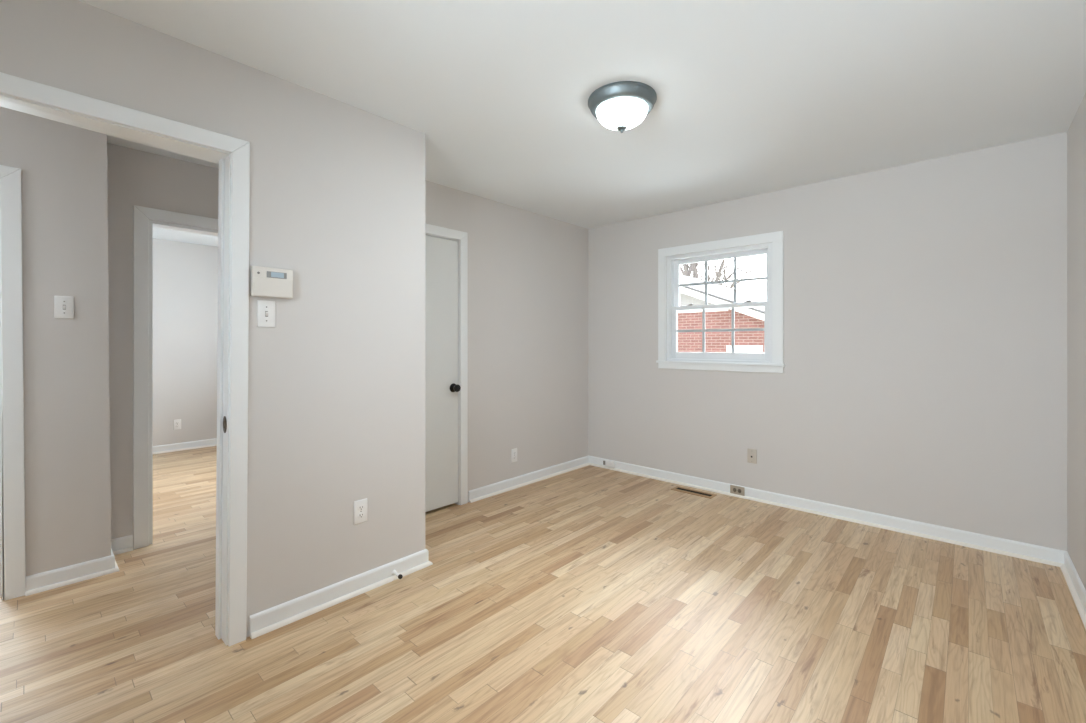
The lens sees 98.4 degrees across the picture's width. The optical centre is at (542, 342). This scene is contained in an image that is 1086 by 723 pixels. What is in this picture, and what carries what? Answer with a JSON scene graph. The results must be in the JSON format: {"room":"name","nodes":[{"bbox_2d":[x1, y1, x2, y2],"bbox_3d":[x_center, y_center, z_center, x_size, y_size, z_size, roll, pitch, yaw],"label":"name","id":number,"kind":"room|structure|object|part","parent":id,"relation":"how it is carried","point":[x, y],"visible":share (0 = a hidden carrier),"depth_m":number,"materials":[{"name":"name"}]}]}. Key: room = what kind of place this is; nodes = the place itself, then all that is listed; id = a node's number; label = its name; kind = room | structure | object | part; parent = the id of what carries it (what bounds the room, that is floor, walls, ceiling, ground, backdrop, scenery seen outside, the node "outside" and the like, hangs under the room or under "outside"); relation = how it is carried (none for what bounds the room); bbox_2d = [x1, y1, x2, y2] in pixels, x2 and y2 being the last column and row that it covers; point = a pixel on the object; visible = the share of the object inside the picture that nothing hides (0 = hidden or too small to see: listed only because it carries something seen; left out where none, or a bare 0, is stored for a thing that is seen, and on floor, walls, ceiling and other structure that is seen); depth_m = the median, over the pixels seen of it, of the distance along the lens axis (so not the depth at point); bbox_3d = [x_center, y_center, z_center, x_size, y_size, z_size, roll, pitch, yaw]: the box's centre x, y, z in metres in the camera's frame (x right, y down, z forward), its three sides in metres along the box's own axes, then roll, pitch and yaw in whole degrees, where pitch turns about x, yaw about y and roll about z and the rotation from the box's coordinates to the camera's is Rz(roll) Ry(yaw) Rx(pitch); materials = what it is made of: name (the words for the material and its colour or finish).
{"room":"empty bedroom","nodes":[
{"label":"empty bedroom","id":0,"kind":"room"},
{"bbox_2d":[0,106,110,599],"bbox_3d":[-3.196,0.036,1.762,0.120,2.440,2.311,0,0,42],"label":"wall","id":1,"kind":"structure","parent":0,"point":[63,166],"depth_m":2.44,"materials":[{"name":"paint"}]},
{"bbox_2d":[0,165,25,600],"bbox_3d":[-2.927,0.196,2.058,0.154,2.120,0.880,0,0,42],"label":"door frame","id":2,"kind":"structure","parent":1,"relation":"attached to","point":[11,289],"depth_m":2.30,"materials":[{"name":"paint"}]},
{"bbox_2d":[54,296,73,318],"bbox_3d":[-2.490,-0.186,2.437,0.017,0.116,0.072,0,0,42],"label":"light switch","id":3,"kind":"object","parent":1,"relation":"attached to","point":[63,305],"visible":1,"depth_m":2.44,"materials":[{"name":"white plastic"}]},
{"bbox_2d":[25,555,118,595],"bbox_3d":[-2.459,1.212,2.461,0.030,0.088,0.348,0,0,42],"label":"baseboard","id":4,"kind":"structure","parent":1,"relation":"attached to","point":[52,579],"depth_m":2.45,"materials":[{"name":"paint"}]},
{"bbox_3d":[-2.455,1.247,2.457,0.018,0.018,0.348,0,0,42],"label":"shoe molding","id":5,"kind":"part","parent":4,"relation":"part of","materials":[{"name":"paint"}]},
{"bbox_2d":[107,143,218,538],"bbox_3d":[-1.423,0.036,4.133,0.120,2.440,3.636,0,0,42],"label":"wall","id":6,"kind":"structure","parent":0,"point":[134,177],"depth_m":2.84,"materials":[{"name":"paint"}]},
{"bbox_2d":[111,535,132,568],"bbox_3d":[-2.427,1.212,2.707,0.312,0.088,0.120,0,0,42],"label":"baseboard","id":7,"kind":"structure","parent":6,"relation":"attached to","point":[124,544],"depth_m":2.81,"materials":[{"name":"paint"}]},
{"bbox_3d":[-2.418,1.247,2.707,0.300,0.018,0.108,0,0,42],"label":"shoe molding","id":8,"kind":"part","parent":7,"relation":"part of","materials":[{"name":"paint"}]},
{"bbox_2d":[133,205,217,548],"bbox_3d":[-2.233,0.209,3.241,0.154,2.094,0.927,0,0,42],"label":"door frame","id":9,"kind":"structure","parent":6,"relation":"attached to","point":[143,217],"depth_m":2.88,"materials":[{"name":"paint"}]},
{"bbox_3d":[-2.469,0.209,2.879,0.017,2.092,0.072,0,0,42],"label":"casing leg","id":10,"kind":"part","parent":9,"relation":"part of","materials":[{"name":"paint"}]},
{"bbox_2d":[153,238,217,445],"bbox_3d":[-3.994,0.036,5.850,0.120,2.440,2.950,0,0,42],"label":"wall","id":11,"kind":"structure","parent":0,"point":[185,275],"depth_m":5.51,"materials":[{"name":"paint"}]},
{"bbox_2d":[174,419,180,429],"bbox_3d":[-4.261,0.950,5.461,0.009,0.116,0.071,0,0,42],"label":"wall outlet","id":12,"kind":"object","parent":11,"relation":"attached to","point":[177,423],"visible":1,"depth_m":5.46,"materials":[{"name":"white plastic"}]},
{"bbox_2d":[153,438,216,453],"bbox_3d":[-3.941,1.212,5.798,0.030,0.088,2.715,0,0,42],"label":"baseboard","id":13,"kind":"structure","parent":11,"relation":"attached to","point":[174,447],"depth_m":5.50,"materials":[{"name":"paint"}]},
{"bbox_3d":[-3.936,1.247,5.793,0.018,0.018,2.715,0,0,42],"label":"shoe molding","id":14,"kind":"part","parent":13,"relation":"part of","materials":[{"name":"paint"}]},
{"bbox_2d":[0,0,424,637],"bbox_3d":[-1.547,0.036,1.808,0.165,2.440,2.437,0,0,42],"label":"wall","id":15,"kind":"structure","parent":0,"point":[336,388],"depth_m":2.20,"materials":[{"name":"paint"}]},
{"bbox_2d":[0,72,249,645],"bbox_3d":[-1.619,0.187,1.729,0.199,2.138,0.892,0,0,42],"label":"door frame","id":16,"kind":"structure","parent":15,"relation":"attached to","point":[232,155],"depth_m":1.95,"materials":[{"name":"paint"}]},
{"bbox_3d":[-1.340,0.344,1.972,0.052,0.072,0.003,0,0,42],"label":"strike plate","id":17,"kind":"part","parent":16,"relation":"part of","materials":[{"name":"brown metal"}]},
{"bbox_3d":[-1.278,0.201,1.969,0.017,2.110,0.078,0,0,42],"label":"casing leg","id":18,"kind":"part","parent":16,"relation":"part of","materials":[{"name":"paint"}]},
{"bbox_2d":[257,300,274,326],"bbox_3d":[-1.207,-0.127,2.047,0.017,0.116,0.072,0,0,42],"label":"light switch","id":19,"kind":"object","parent":15,"relation":"attached to","point":[265,309],"visible":1,"depth_m":2.04,"materials":[{"name":"white plastic"}]},
{"bbox_2d":[251,266,292,298],"bbox_3d":[-1.187,-0.264,2.054,0.036,0.129,0.162,0,0,42],"label":"thermostat","id":20,"kind":"object","parent":15,"relation":"attached to","point":[265,281],"visible":1,"depth_m":2.04,"materials":[{"name":"white plastic"}]},
{"bbox_2d":[250,549,432,638],"bbox_3d":[-1.179,1.212,2.548,0.675,0.088,0.907,0,0,42],"label":"baseboard","id":21,"kind":"structure","parent":15,"relation":"attached to","point":[273,618],"depth_m":2.25,"materials":[{"name":"paint"}]},
{"bbox_2d":[354,498,366,524],"bbox_3d":[-0.921,0.851,2.368,0.009,0.116,0.071,0,0,42],"label":"wall outlet","id":22,"kind":"object","parent":15,"relation":"attached to","point":[360,506],"visible":1,"depth_m":2.36,"materials":[{"name":"white plastic"}]},
{"bbox_2d":[392,570,402,578],"bbox_3d":[-0.768,1.223,2.471,0.072,0.026,0.026,0,0,42],"label":"door stop","id":23,"kind":"object","parent":15,"relation":"attached to","point":[394,572],"visible":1,"depth_m":2.46,"materials":[{"name":"white plastic"}]},
{"bbox_2d":[425,180,587,490],"bbox_3d":[-0.380,0.036,4.018,0.120,2.440,2.404,0,0,42],"label":"wall","id":24,"kind":"structure","parent":0,"point":[528,271],"depth_m":4.14,"materials":[{"name":"paint"}]},
{"bbox_2d":[425,235,460,511],"bbox_3d":[-0.847,0.223,3.398,0.099,2.018,0.599,0,0,42],"label":"door","id":25,"kind":"structure","parent":24,"relation":"in","point":[442,388],"depth_m":3.51,"materials":[{"name":"paint"}]},
{"bbox_3d":[-0.657,0.344,3.565,0.042,0.057,0.057,0,0,42],"label":"knob","id":26,"kind":"part","parent":25,"relation":"part of","materials":[{"name":"black metal"}]},
{"bbox_2d":[425,223,467,504],"bbox_3d":[-0.893,0.195,3.441,0.137,2.121,0.751,0,0,42],"label":"door frame","id":27,"kind":"structure","parent":24,"relation":"attached to","point":[461,237],"depth_m":3.63,"materials":[{"name":"paint"}]},
{"bbox_3d":[-0.620,0.196,3.653,0.017,2.120,0.069,0,0,42],"label":"casing leg","id":28,"kind":"part","parent":27,"relation":"part of","materials":[{"name":"paint"}]},
{"bbox_2d":[511,448,516,462],"bbox_3d":[-0.248,0.975,4.067,0.009,0.116,0.071,0,0,42],"label":"wall outlet","id":29,"kind":"object","parent":24,"relation":"attached to","point":[513,451],"visible":1,"depth_m":4.06,"materials":[{"name":"white plastic"}]},
{"bbox_2d":[468,455,588,502],"bbox_3d":[-0.047,1.212,4.274,0.030,0.088,1.578,0,0,42],"label":"baseboard","id":30,"kind":"structure","parent":24,"relation":"attached to","point":[493,489],"depth_m":4.14,"materials":[{"name":"paint"}]},
{"bbox_2d":[0,446,1085,722],"bbox_3d":[-1.730,1.566,2.855,7.700,0.620,6.400,0,0,42],"label":"floor","id":31,"kind":"structure","parent":0,"point":[589,593],"depth_m":2.05,"materials":[{"name":"brown wood"}]},
{"bbox_2d":[671,486,715,498],"bbox_3d":[1.264,1.253,3.938,0.352,0.005,0.120,0,0,42],"label":"floor vent","id":32,"kind":"object","parent":31,"relation":"in","point":[677,488],"visible":1,"depth_m":3.93,"materials":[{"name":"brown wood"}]},
{"bbox_2d":[79,0,1085,246],"bbox_3d":[-1.730,-1.244,2.855,7.700,0.120,6.400,0,0,42],"label":"ceiling","id":33,"kind":"structure","parent":0,"point":[755,97],"depth_m":2.10,"materials":[{"name":"paint"}]},
{"bbox_2d":[588,81,656,132],"bbox_3d":[0.384,-1.103,2.280,0.330,0.162,0.330,0,0,42],"label":"ceiling lamp","id":34,"kind":"object","parent":33,"relation":"attached to","point":[621,106],"visible":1,"depth_m":2.19,"materials":[{"name":"white glass"}]},
{"bbox_3d":[0.384,-1.094,2.280,0.246,0.087,0.246,0,0,42],"label":"lamp shade","id":35,"kind":"part","parent":34,"relation":"part of","materials":[{"name":"white glass"}]},
{"bbox_2d":[588,132,1066,550],"bbox_3d":[1.451,0.036,4.074,4.390,2.440,0.140,0,0,42],"label":"wall","id":36,"kind":"structure","parent":0,"point":[924,377],"depth_m":3.19,"materials":[{"name":"paint"}]},
{"bbox_2d":[603,460,614,467],"bbox_3d":[0.656,1.200,4.667,0.138,0.060,0.026,0,0,42],"label":"box","id":37,"kind":"object","parent":36,"relation":"attached to","point":[609,463],"visible":1,"depth_m":4.65,"materials":[{"name":"white plastic"}]},
{"bbox_2d":[656,231,784,372],"bbox_3d":[1.498,-0.315,4.007,1.084,1.096,0.174,0,0,42],"label":"window","id":38,"kind":"structure","parent":36,"relation":"in","point":[773,329],"depth_m":3.94,"materials":[{"name":"paint"}]},
{"bbox_3d":[1.093,-0.313,4.292,0.076,0.948,0.018,0,0,42],"label":"casing","id":39,"kind":"part","parent":38,"relation":"part of","materials":[{"name":"paint"}]},
{"bbox_3d":[1.497,-0.096,4.006,0.852,0.473,0.030,0,0,42],"label":"sash","id":40,"kind":"part","parent":38,"relation":"part of","materials":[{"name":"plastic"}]},
{"bbox_2d":[677,308,763,352],"bbox_3d":[1.497,-0.108,4.006,0.755,0.377,0.008,0,0,42],"label":"grille","id":41,"kind":"object","parent":38,"relation":"attached to","point":[703,330],"depth_m":4.04,"materials":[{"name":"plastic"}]},
{"bbox_3d":[1.531,-0.528,4.043,0.852,0.463,0.030,0,0,42],"label":"sash","id":42,"kind":"part","parent":38,"relation":"part of","materials":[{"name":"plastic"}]},
{"bbox_3d":[1.457,-0.825,3.962,1.060,0.076,0.018,0,0,42],"label":"casing","id":43,"kind":"part","parent":38,"relation":"part of","materials":[{"name":"paint"}]},
{"bbox_2d":[679,258,765,304],"bbox_3d":[1.531,-0.526,4.043,0.755,0.387,0.008,0,0,42],"label":"grille","id":44,"kind":"object","parent":38,"relation":"attached to","point":[705,260],"depth_m":4.11,"materials":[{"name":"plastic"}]},
{"bbox_3d":[1.821,-0.313,3.631,0.076,0.948,0.018,0,0,42],"label":"casing","id":45,"kind":"part","parent":38,"relation":"part of","materials":[{"name":"paint"}]},
{"bbox_2d":[730,485,744,495],"bbox_3d":[1.588,1.205,3.831,0.116,0.071,0.009,0,0,42],"label":"wall outlet","id":46,"kind":"object","parent":36,"relation":"attached to","point":[738,490],"visible":1,"depth_m":3.83,"materials":[{"name":"plastic"}]},
{"bbox_2d":[747,448,756,463],"bbox_3d":[1.678,0.909,3.763,0.072,0.114,0.014,0,0,42],"label":"jack plate","id":47,"kind":"object","parent":36,"relation":"attached to","point":[751,453],"visible":1,"depth_m":3.76,"materials":[{"name":"beige plastic"}]},
{"bbox_2d":[589,456,1065,566],"bbox_3d":[1.696,1.212,3.736,3.333,0.088,0.030,0,0,42],"label":"baseboard","id":48,"kind":"structure","parent":36,"relation":"attached to","point":[1036,553],"depth_m":3.24,"materials":[{"name":"paint"}]},
{"bbox_2d":[1067,93,1085,589],"bbox_3d":[1.357,0.036,0.795,0.120,2.440,4.841,0,0,42],"label":"wall","id":49,"kind":"structure","parent":0,"point":[1076,133],"depth_m":2.38,"materials":[{"name":"paint"}]},
{"bbox_2d":[1060,551,1085,628],"bbox_3d":[1.342,1.212,0.890,0.030,0.088,4.721,0,0,42],"label":"baseboard","id":50,"kind":"structure","parent":49,"relation":"attached to","point":[1075,585],"depth_m":2.34,"materials":[{"name":"paint"}]},
{"label":"outside","id":51,"kind":"structure","parent":0,"visible":0},
{"bbox_3d":[4.533,1.966,16.146,75.000,0.180,90.000,0,0,42],"label":"ground","id":52,"kind":"structure","parent":51,"visible":0},
{"bbox_2d":[678,274,765,352],"bbox_3d":[4.001,-0.446,17.197,12.500,4.644,9.700,0,0,42],"label":"brick house","id":53,"kind":"structure","parent":52,"relation":"on","point":[748,317],"depth_m":11.10,"materials":[{"name":"red brick"}]},
{"bbox_2d":[680,255,765,287],"bbox_3d":[7.531,-4.225,22.809,7.595,12.262,8.466,0,0,-34],"label":"bare tree","id":54,"kind":"object","parent":52,"relation":"on","point":[692,267],"visible":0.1,"depth_m":22.20,"materials":[{"name":"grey plant"}]}
]}

